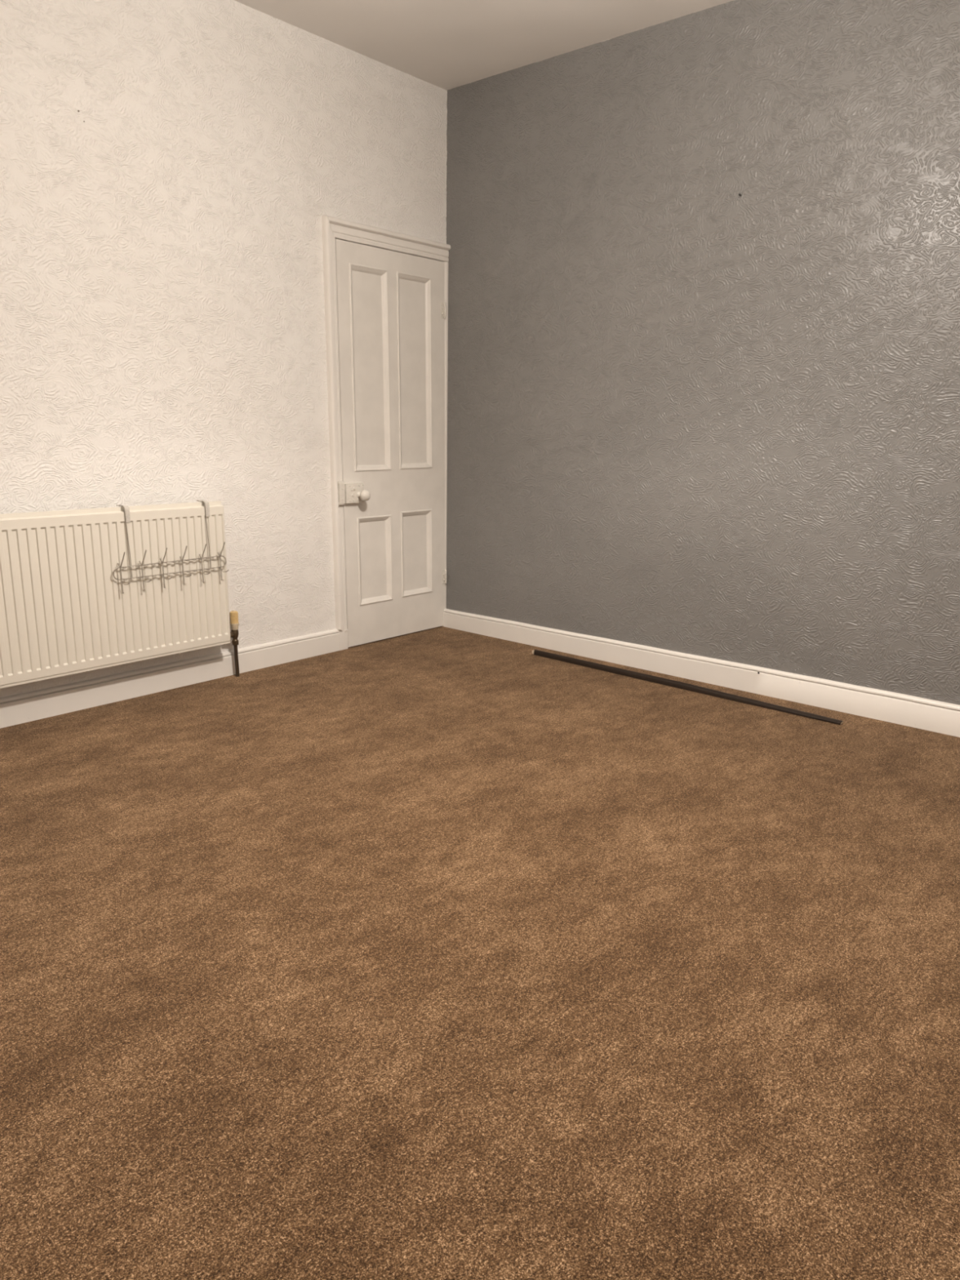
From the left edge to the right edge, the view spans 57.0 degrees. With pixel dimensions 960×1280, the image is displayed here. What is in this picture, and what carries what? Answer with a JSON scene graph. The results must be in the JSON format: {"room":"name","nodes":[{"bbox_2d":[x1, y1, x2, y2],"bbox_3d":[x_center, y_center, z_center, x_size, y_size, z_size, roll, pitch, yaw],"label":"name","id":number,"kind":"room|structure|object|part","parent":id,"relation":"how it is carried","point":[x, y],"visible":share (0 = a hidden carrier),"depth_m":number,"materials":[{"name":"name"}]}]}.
{"room":"empty bedroom","nodes":[
{"label":"empty bedroom","id":0,"kind":"room"},
{"bbox_2d":[0,0,446,697],"bbox_3d":[-1.680,-1.084,3.258,0.120,2.800,4.400,12,18,39],"label":"wall","id":1,"kind":"structure","parent":0,"point":[162,328],"depth_m":3.62,"materials":[{"name":"white paint"}]},
{"bbox_2d":[0,500,231,688],"bbox_3d":[-1.540,-0.201,3.469,0.114,0.628,1.193,12,18,39],"label":"radiator","id":2,"kind":"object","parent":1,"relation":"attached to","point":[64,611],"visible":0.99,"depth_m":3.46,"materials":[{"name":"beige metal"}]},
{"bbox_2d":[112,500,229,593],"bbox_3d":[-1.280,-0.392,3.640,0.107,0.342,0.514,12,18,39],"label":"hook rack","id":3,"kind":"object","parent":2,"relation":"hanging from","point":[126,511],"visible":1,"depth_m":3.62,"materials":[{"name":"silver metal"}]},
{"bbox_2d":[229,609,239,676],"bbox_3d":[-1.127,0.024,4.028,0.041,0.321,0.072,12,18,39],"label":"radiator valve","id":4,"kind":"object","parent":2,"relation":"attached to","point":[233,615],"visible":0.91,"depth_m":4.01,"materials":[{"name":"brown metal"}]},
{"bbox_2d":[0,628,339,728],"bbox_3d":[-1.878,0.292,3.271,0.021,0.114,3.496,12,18,39],"label":"baseboard","id":5,"kind":"structure","parent":1,"relation":"attached to","point":[18,708],"depth_m":3.80,"materials":[{"name":"white paint"}]},
{"bbox_2d":[321,214,450,650],"bbox_3d":[-0.500,-1.025,4.642,0.164,2.068,0.837,12,18,39],"label":"trim","id":6,"kind":"structure","parent":1,"relation":"attached to","point":[333,228],"depth_m":4.34,"materials":[{"name":"white paint"}]},
{"bbox_3d":[-0.716,-1.091,4.281,0.035,1.775,0.044,12,18,39],"label":"moulding","id":7,"kind":"part","parent":6,"relation":"part of","materials":[{"name":"white paint"}]},
{"bbox_3d":[-0.701,-0.988,4.336,0.022,1.939,0.065,12,18,39],"label":"moulding","id":8,"kind":"part","parent":6,"relation":"part of","materials":[{"name":"white paint"}]},
{"bbox_3d":[-0.722,-0.142,4.521,0.035,0.179,0.024,12,18,39],"label":"moulding","id":9,"kind":"part","parent":6,"relation":"part of","materials":[{"name":"white paint"}]},
{"bbox_3d":[-0.443,-1.978,4.372,0.037,0.088,0.835,12,18,39],"label":"head moulding","id":10,"kind":"part","parent":6,"relation":"part of","materials":[{"name":"white paint"}]},
{"bbox_2d":[335,239,446,647],"bbox_3d":[-0.417,-0.975,4.622,0.128,1.972,0.764,12,18,39],"label":"door","id":11,"kind":"structure","parent":1,"relation":"in","point":[391,305],"depth_m":4.62,"materials":[{"name":"white paint"}]},
{"bbox_3d":[-0.593,-0.729,4.448,0.092,0.056,0.056,12,18,39],"label":"knob","id":12,"kind":"part","parent":11,"relation":"part of","materials":[{"name":"white ceramic"}]},
{"bbox_3d":[-0.560,-1.346,4.431,0.012,0.922,0.206,12,18,39],"label":"panel","id":13,"kind":"part","parent":11,"relation":"part of","materials":[{"name":"white paint"}]},
{"bbox_3d":[-0.548,-1.344,4.421,0.019,0.978,0.263,12,18,39],"label":"panel moulding","id":14,"kind":"part","parent":11,"relation":"part of","materials":[{"name":"white paint"}]},
{"bbox_3d":[-0.566,-0.425,4.664,0.012,0.403,0.187,12,18,39],"label":"panel","id":15,"kind":"part","parent":11,"relation":"part of","materials":[{"name":"white paint"}]},
{"bbox_3d":[-0.555,-0.422,4.655,0.019,0.459,0.244,12,18,39],"label":"panel moulding","id":16,"kind":"part","parent":11,"relation":"part of","materials":[{"name":"white paint"}]},
{"bbox_3d":[-0.356,-1.401,4.659,0.012,0.921,0.203,12,18,39],"label":"panel","id":17,"kind":"part","parent":11,"relation":"part of","materials":[{"name":"white paint"}]},
{"bbox_3d":[-0.344,-1.399,4.650,0.019,0.977,0.260,12,18,39],"label":"panel moulding","id":18,"kind":"part","parent":11,"relation":"part of","materials":[{"name":"white paint"}]},
{"bbox_3d":[-0.363,-0.484,4.891,0.012,0.411,0.189,12,18,39],"label":"panel","id":19,"kind":"part","parent":11,"relation":"part of","materials":[{"name":"white paint"}]},
{"bbox_3d":[-0.351,-0.481,4.881,0.019,0.467,0.246,12,18,39],"label":"panel moulding","id":20,"kind":"part","parent":11,"relation":"part of","materials":[{"name":"white paint"}]},
{"bbox_2d":[0,626,959,1279],"bbox_3d":[-0.248,0.611,2.473,4.800,0.080,4.550,12,18,39],"label":"floor","id":21,"kind":"structure","parent":0,"point":[441,953],"depth_m":1.86,"materials":[{"name":"brown carpet"}]},
{"bbox_2d":[532,649,843,724],"bbox_3d":[0.857,0.193,4.039,1.578,0.025,0.030,13,18,40],"label":"wooden strip","id":22,"kind":"object","parent":21,"relation":"on","point":[666,682],"visible":1,"depth_m":3.98,"materials":[{"name":"brown wood"}]},
{"bbox_2d":[234,0,733,89],"bbox_3d":[-0.035,-2.150,1.650,4.350,0.080,4.550,12,18,39],"label":"ceiling","id":23,"kind":"structure","parent":0,"point":[444,44],"depth_m":3.78,"materials":[{"name":"white paint"}]},
{"bbox_2d":[445,0,959,705],"bbox_3d":[1.387,-1.116,3.588,4.320,2.800,0.120,12,18,39],"label":"wall","id":24,"kind":"structure","parent":0,"point":[687,413],"depth_m":3.78,"materials":[{"name":"grey paint"}]},
{"bbox_2d":[443,608,959,737],"bbox_3d":[1.329,0.198,3.846,4.100,0.122,0.022,12,18,39],"label":"baseboard","id":25,"kind":"structure","parent":24,"relation":"attached to","point":[935,716],"depth_m":3.98,"materials":[{"name":"white paint"}]}
]}

